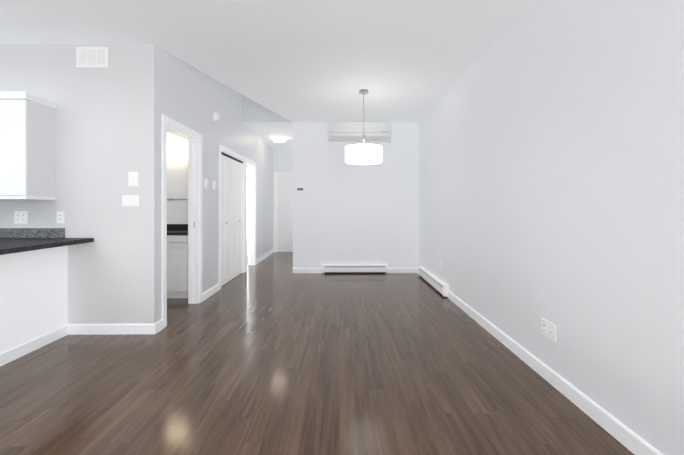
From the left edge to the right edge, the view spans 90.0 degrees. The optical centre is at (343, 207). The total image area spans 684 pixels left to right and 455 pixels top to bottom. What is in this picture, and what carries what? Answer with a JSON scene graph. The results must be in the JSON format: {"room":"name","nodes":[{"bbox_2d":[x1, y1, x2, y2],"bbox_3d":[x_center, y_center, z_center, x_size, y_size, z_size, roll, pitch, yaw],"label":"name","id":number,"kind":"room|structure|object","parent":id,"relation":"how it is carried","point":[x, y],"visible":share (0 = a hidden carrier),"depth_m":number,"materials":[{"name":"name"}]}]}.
{"room":"empty living room","nodes":[
{"label":"empty living room","id":0,"kind":"room"},
{"bbox_2d":[0,246,67,352],"bbox_3d":[-2.640,0.758,2.120,0.120,0.865,2.180,0,0,-1],"label":"wall","id":1,"kind":"structure","parent":0,"point":[33,294],"depth_m":2.84,"materials":[{"name":"grey paint"}]},
{"bbox_2d":[0,324,67,365],"bbox_3d":[-2.573,1.143,2.122,0.014,0.095,2.180,0,0,-1],"label":"baseboard","id":2,"kind":"structure","parent":1,"relation":"attached to","point":[7,356],"depth_m":2.83,"materials":[{"name":"white wood"}]},
{"bbox_2d":[0,44,141,323],"bbox_3d":[-3.243,-0.172,3.262,2.680,2.720,0.120,0,0,-1],"label":"wall","id":3,"kind":"structure","parent":0,"point":[98,134],"depth_m":3.21,"materials":[{"name":"grey paint"}]},
{"bbox_2d":[14,211,26,223],"bbox_3d":[-3.022,0.093,3.200,0.118,0.115,0.010,0,0,-1],"label":"electrical outlet","id":4,"kind":"object","parent":3,"relation":"attached to","point":[20,217],"visible":1,"depth_m":3.20,"materials":[{"name":"white plastic"}]},
{"bbox_2d":[0,91,56,199],"bbox_3d":[-3.147,-0.527,3.034,0.927,0.910,0.333,0,0,-1],"label":"upper cabinet","id":5,"kind":"object","parent":3,"relation":"attached to","point":[27,145],"visible":1,"depth_m":2.92,"materials":[{"name":"laminate"}]},
{"bbox_2d":[57,211,63,222],"bbox_3d":[-2.654,0.090,3.204,0.070,0.115,0.010,0,0,-1],"label":"electrical outlet","id":6,"kind":"object","parent":3,"relation":"attached to","point":[60,216],"visible":1,"depth_m":3.20,"materials":[{"name":"white plastic"}]},
{"bbox_2d":[76,47,107,67],"bbox_3d":[-2.357,-1.407,3.203,0.290,0.190,0.011,0,0,-1],"label":"air vent","id":7,"kind":"object","parent":3,"relation":"in","point":[91,57],"visible":1,"depth_m":3.20,"materials":[{"name":"white plastic"}]},
{"bbox_2d":[68,321,159,334],"bbox_3d":[-2.165,1.141,3.210,0.794,0.095,0.014,0,0,-1],"label":"baseboard","id":8,"kind":"structure","parent":3,"relation":"attached to","point":[73,329],"depth_m":3.20,"materials":[{"name":"white wood"}]},
{"bbox_2d":[122,195,138,206],"bbox_3d":[-2.000,-0.062,3.210,0.157,0.105,0.012,0,0,-1],"label":"switch plate","id":9,"kind":"object","parent":3,"relation":"attached to","point":[130,200],"visible":1,"depth_m":3.21,"materials":[{"name":"white plastic"}]},
{"bbox_2d":[128,172,138,185],"bbox_3d":[-1.975,-0.268,3.210,0.093,0.135,0.012,0,0,-1],"label":"switch plate","id":10,"kind":"object","parent":3,"relation":"attached to","point":[133,179],"visible":1,"depth_m":3.21,"materials":[{"name":"white plastic"}]},
{"bbox_2d":[167,131,187,223],"bbox_3d":[-3.262,-0.175,4.922,2.680,2.720,0.100,0,0,-1],"label":"wall","id":11,"kind":"structure","parent":0,"point":[177,181],"depth_m":4.88,"materials":[{"name":"grey paint"}]},
{"bbox_2d":[167,144,187,154],"bbox_3d":[-2.361,-0.820,4.820,0.720,0.170,0.119,0,0,-1],"label":"sconce","id":12,"kind":"object","parent":11,"relation":"attached to","point":[177,149],"visible":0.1,"depth_m":4.78,"materials":[{"name":"white glass"}]},
{"bbox_2d":[141,45,272,323],"bbox_3d":[-1.875,-0.422,6.102,0.120,3.210,5.771,0,0,-1],"label":"wall","id":13,"kind":"structure","parent":0,"point":[174,88],"depth_m":4.11,"materials":[{"name":"grey paint"}]},
{"bbox_2d":[162,115,202,328],"bbox_3d":[-1.849,0.137,3.829,0.152,2.100,0.960,0,0,-1],"label":"door frame","id":14,"kind":"structure","parent":13,"relation":"attached to","point":[195,286],"depth_m":4.22,"materials":[{"name":"white wood"}]},
{"bbox_2d":[204,179,207,188],"bbox_3d":[-1.783,-0.309,4.445,0.026,0.120,0.080,0,0,-1],"label":"light switch","id":15,"kind":"object","parent":13,"relation":"attached to","point":[206,183],"visible":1,"depth_m":4.42,"materials":[{"name":"white plastic"}]},
{"bbox_2d":[203,283,219,300],"bbox_3d":[-1.791,1.138,4.621,0.014,0.095,0.620,0,0,-1],"label":"baseboard","id":16,"kind":"structure","parent":13,"relation":"attached to","point":[211,291],"depth_m":4.62,"materials":[{"name":"white wood"}]},
{"bbox_2d":[213,112,218,122],"bbox_3d":[-1.774,-1.255,4.777,0.052,0.124,0.136,0,0,-1],"label":"smoke detector","id":17,"kind":"object","parent":13,"relation":"attached to","point":[215,117],"visible":1,"depth_m":4.72,"materials":[{"name":"white plastic"}]},
{"bbox_2d":[221,154,242,285],"bbox_3d":[-1.825,0.187,5.609,0.062,1.968,1.184,0,0,-1],"label":"bifold closet door","id":18,"kind":"structure","parent":13,"relation":"in","point":[231,219],"depth_m":5.56,"materials":[{"name":"white wood"}]},
{"bbox_2d":[219,144,245,288],"bbox_3d":[-1.863,0.133,5.608,0.138,2.100,1.360,0,0,-1],"label":"trim","id":19,"kind":"structure","parent":13,"relation":"attached to","point":[229,153],"depth_m":5.68,"materials":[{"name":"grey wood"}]},
{"bbox_2d":[246,158,255,270],"bbox_3d":[-1.882,0.131,6.698,0.152,2.100,0.760,0,0,-1],"label":"door frame","id":20,"kind":"structure","parent":13,"relation":"attached to","point":[250,164],"depth_m":6.99,"materials":[{"name":"white wood"}]},
{"bbox_2d":[256,249,273,263],"bbox_3d":[-1.831,1.131,8.036,0.014,0.095,1.910,0,0,-1],"label":"baseboard","id":21,"kind":"structure","parent":13,"relation":"attached to","point":[266,255],"depth_m":7.87,"materials":[{"name":"white wood"}]},
{"bbox_2d":[0,0,533,148],"bbox_3d":[-1.586,-1.776,2.688,6.220,0.490,12.840,0,0,-1],"label":"ceiling","id":22,"kind":"structure","parent":0,"point":[401,61],"depth_m":3.13,"materials":[{"name":"white paint"}]},
{"bbox_2d":[243,95,290,121],"bbox_3d":[-1.368,-1.784,6.176,0.897,0.488,0.030,0,0,-1],"label":"bulkhead","id":23,"kind":"object","parent":22,"relation":"attached to","point":[253,111],"visible":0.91,"depth_m":6.16,"materials":[{"name":"grey paint"}]},
{"bbox_2d":[272,137,285,142],"bbox_3d":[-1.422,-1.484,7.561,0.310,0.112,0.310,0,0,-1],"label":"light","id":24,"kind":"object","parent":22,"relation":"attached to","point":[279,139],"visible":1,"depth_m":7.46,"materials":[{"name":"white glass"}]},
{"bbox_2d":[345,89,382,165],"bbox_3d":[0.263,-1.056,4.491,0.494,0.956,0.494,0,0,-1],"label":"pendant light","id":25,"kind":"object","parent":22,"relation":"hanging from","point":[363,154],"visible":1,"depth_m":4.31,"materials":[{"name":"white fabric"}]},
{"bbox_2d":[273,149,292,248],"bbox_3d":[-2.001,-0.183,9.046,2.337,2.720,0.120,0,0,-1],"label":"wall","id":26,"kind":"structure","parent":0,"point":[282,160],"depth_m":8.99,"materials":[{"name":"grey paint"}]},
{"bbox_2d":[274,172,292,251],"bbox_3d":[-1.397,0.127,9.046,0.885,2.100,0.136,0,0,-1],"label":"door frame","id":27,"kind":"structure","parent":26,"relation":"attached to","point":[276,174],"depth_m":8.97,"materials":[{"name":"white wood"}]},
{"bbox_2d":[277,176,292,251],"bbox_3d":[-1.389,0.158,9.022,0.752,2.014,0.095,0,0,-1],"label":"door","id":28,"kind":"structure","parent":26,"relation":"in","point":[284,213],"depth_m":9.03,"materials":[{"name":"white wood"}]},
{"bbox_2d":[0,252,633,454],"bbox_3d":[-1.587,1.239,2.744,6.580,0.100,13.300,0,0,-1],"label":"floor","id":29,"kind":"structure","parent":0,"point":[272,354],"depth_m":2.30,"materials":[{"name":"brown wood"}]},
{"bbox_2d":[167,224,187,297],"bbox_3d":[-2.398,0.710,4.623,0.951,0.950,0.511,0,0,-1],"label":"bathroom vanity","id":30,"kind":"object","parent":29,"relation":"on","point":[177,260],"visible":0.25,"depth_m":4.40,"materials":[{"name":"grey wood"}]},
{"bbox_3d":[-3.607,0.758,2.112,1.806,0.864,2.166,0,0,-1],"label":"base cabinet","id":31,"kind":"object","parent":29,"relation":"on","visible":0},
{"bbox_2d":[0,228,93,254],"bbox_3d":[-2.811,0.258,2.101,0.957,0.130,2.208,0,0,-1],"label":"countertop","id":32,"kind":"structure","parent":31,"relation":"on","point":[14,240],"depth_m":2.61,"materials":[{"name":"grey stone"}]},
{"bbox_2d":[293,122,418,272],"bbox_3d":[0.222,-0.178,6.242,2.283,2.720,0.120,0,0,-1],"label":"wall","id":33,"kind":"structure","parent":0,"point":[344,213],"depth_m":6.18,"materials":[{"name":"grey paint"}]},
{"bbox_2d":[294,187,305,194],"bbox_3d":[-0.783,-0.304,6.159,0.205,0.138,0.022,0,0,-1],"label":"controller","id":34,"kind":"object","parent":33,"relation":"attached to","point":[299,190],"visible":1,"depth_m":6.15,"materials":[{"name":"white plastic"}]},
{"bbox_2d":[293,268,320,272],"bbox_3d":[-0.660,1.135,6.167,0.517,0.095,0.014,0,0,-1],"label":"baseboard","id":35,"kind":"structure","parent":33,"relation":"attached to","point":[295,270],"depth_m":6.16,"materials":[{"name":"white wood"}]},
{"bbox_2d":[322,264,387,272],"bbox_3d":[0.204,1.102,6.145,1.191,0.153,0.076,0,0,-1],"label":"heater","id":36,"kind":"object","parent":33,"relation":"attached to","point":[354,268],"visible":1,"depth_m":6.12,"materials":[{"name":"white metal"}]},
{"bbox_2d":[329,122,390,141],"bbox_3d":[0.283,-1.344,6.069,1.096,0.333,0.220,0,0,-1],"label":"mini-split unit","id":37,"kind":"object","parent":33,"relation":"attached to","point":[353,131],"visible":1,"depth_m":5.97,"materials":[{"name":"white plastic"}]},
{"bbox_2d":[388,268,417,272],"bbox_3d":[1.086,1.135,6.187,0.555,0.095,0.014,0,0,-1],"label":"baseboard","id":38,"kind":"structure","parent":33,"relation":"attached to","point":[390,270],"depth_m":6.18,"materials":[{"name":"white wood"}]},
{"bbox_2d":[419,0,683,454],"bbox_3d":[1.479,-0.169,1.371,0.120,2.720,9.890,0,0,-1],"label":"wall","id":39,"kind":"structure","parent":0,"point":[551,161],"depth_m":2.06,"materials":[{"name":"grey paint"}]},
{"bbox_2d":[418,266,448,296],"bbox_3d":[1.336,1.104,5.232,0.076,0.153,1.470,0,0,-1],"label":"heater","id":40,"kind":"object","parent":39,"relation":"attached to","point":[437,284],"visible":0.98,"depth_m":4.98,"materials":[{"name":"white metal"}]},
{"bbox_2d":[541,318,547,337],"bbox_3d":[1.402,0.840,2.389,0.010,0.118,0.072,0,0,-1],"label":"electrical outlet","id":41,"kind":"object","parent":39,"relation":"attached to","point":[544,327],"visible":1,"depth_m":2.38,"materials":[{"name":"white plastic"}]},
{"bbox_2d":[548,322,555,342],"bbox_3d":[1.403,0.840,2.307,0.011,0.118,0.072,0,0,-1],"label":"electrical outlet","id":42,"kind":"object","parent":39,"relation":"attached to","point":[551,332],"visible":1,"depth_m":2.30,"materials":[{"name":"white plastic"}]},
{"bbox_2d":[448,291,662,454],"bbox_3d":[1.423,1.146,0.458,0.014,0.095,8.060,0,0,-1],"label":"baseboard","id":43,"kind":"structure","parent":39,"relation":"attached to","point":[627,437],"depth_m":2.10,"materials":[{"name":"white wood"}]},
{"bbox_3d":[-3.303,-0.182,8.521,2.680,2.720,0.100,0,0,-1],"label":"wall","id":44,"kind":"structure","parent":0,"visible":0},
{"bbox_2d":[247,166,247,240],"bbox_3d":[-2.817,-0.122,8.427,1.650,1.900,0.001,0,0,-1],"label":"bedroom window","id":45,"kind":"structure","parent":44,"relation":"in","point":[247,203],"depth_m":8.43,"materials":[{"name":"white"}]}
]}

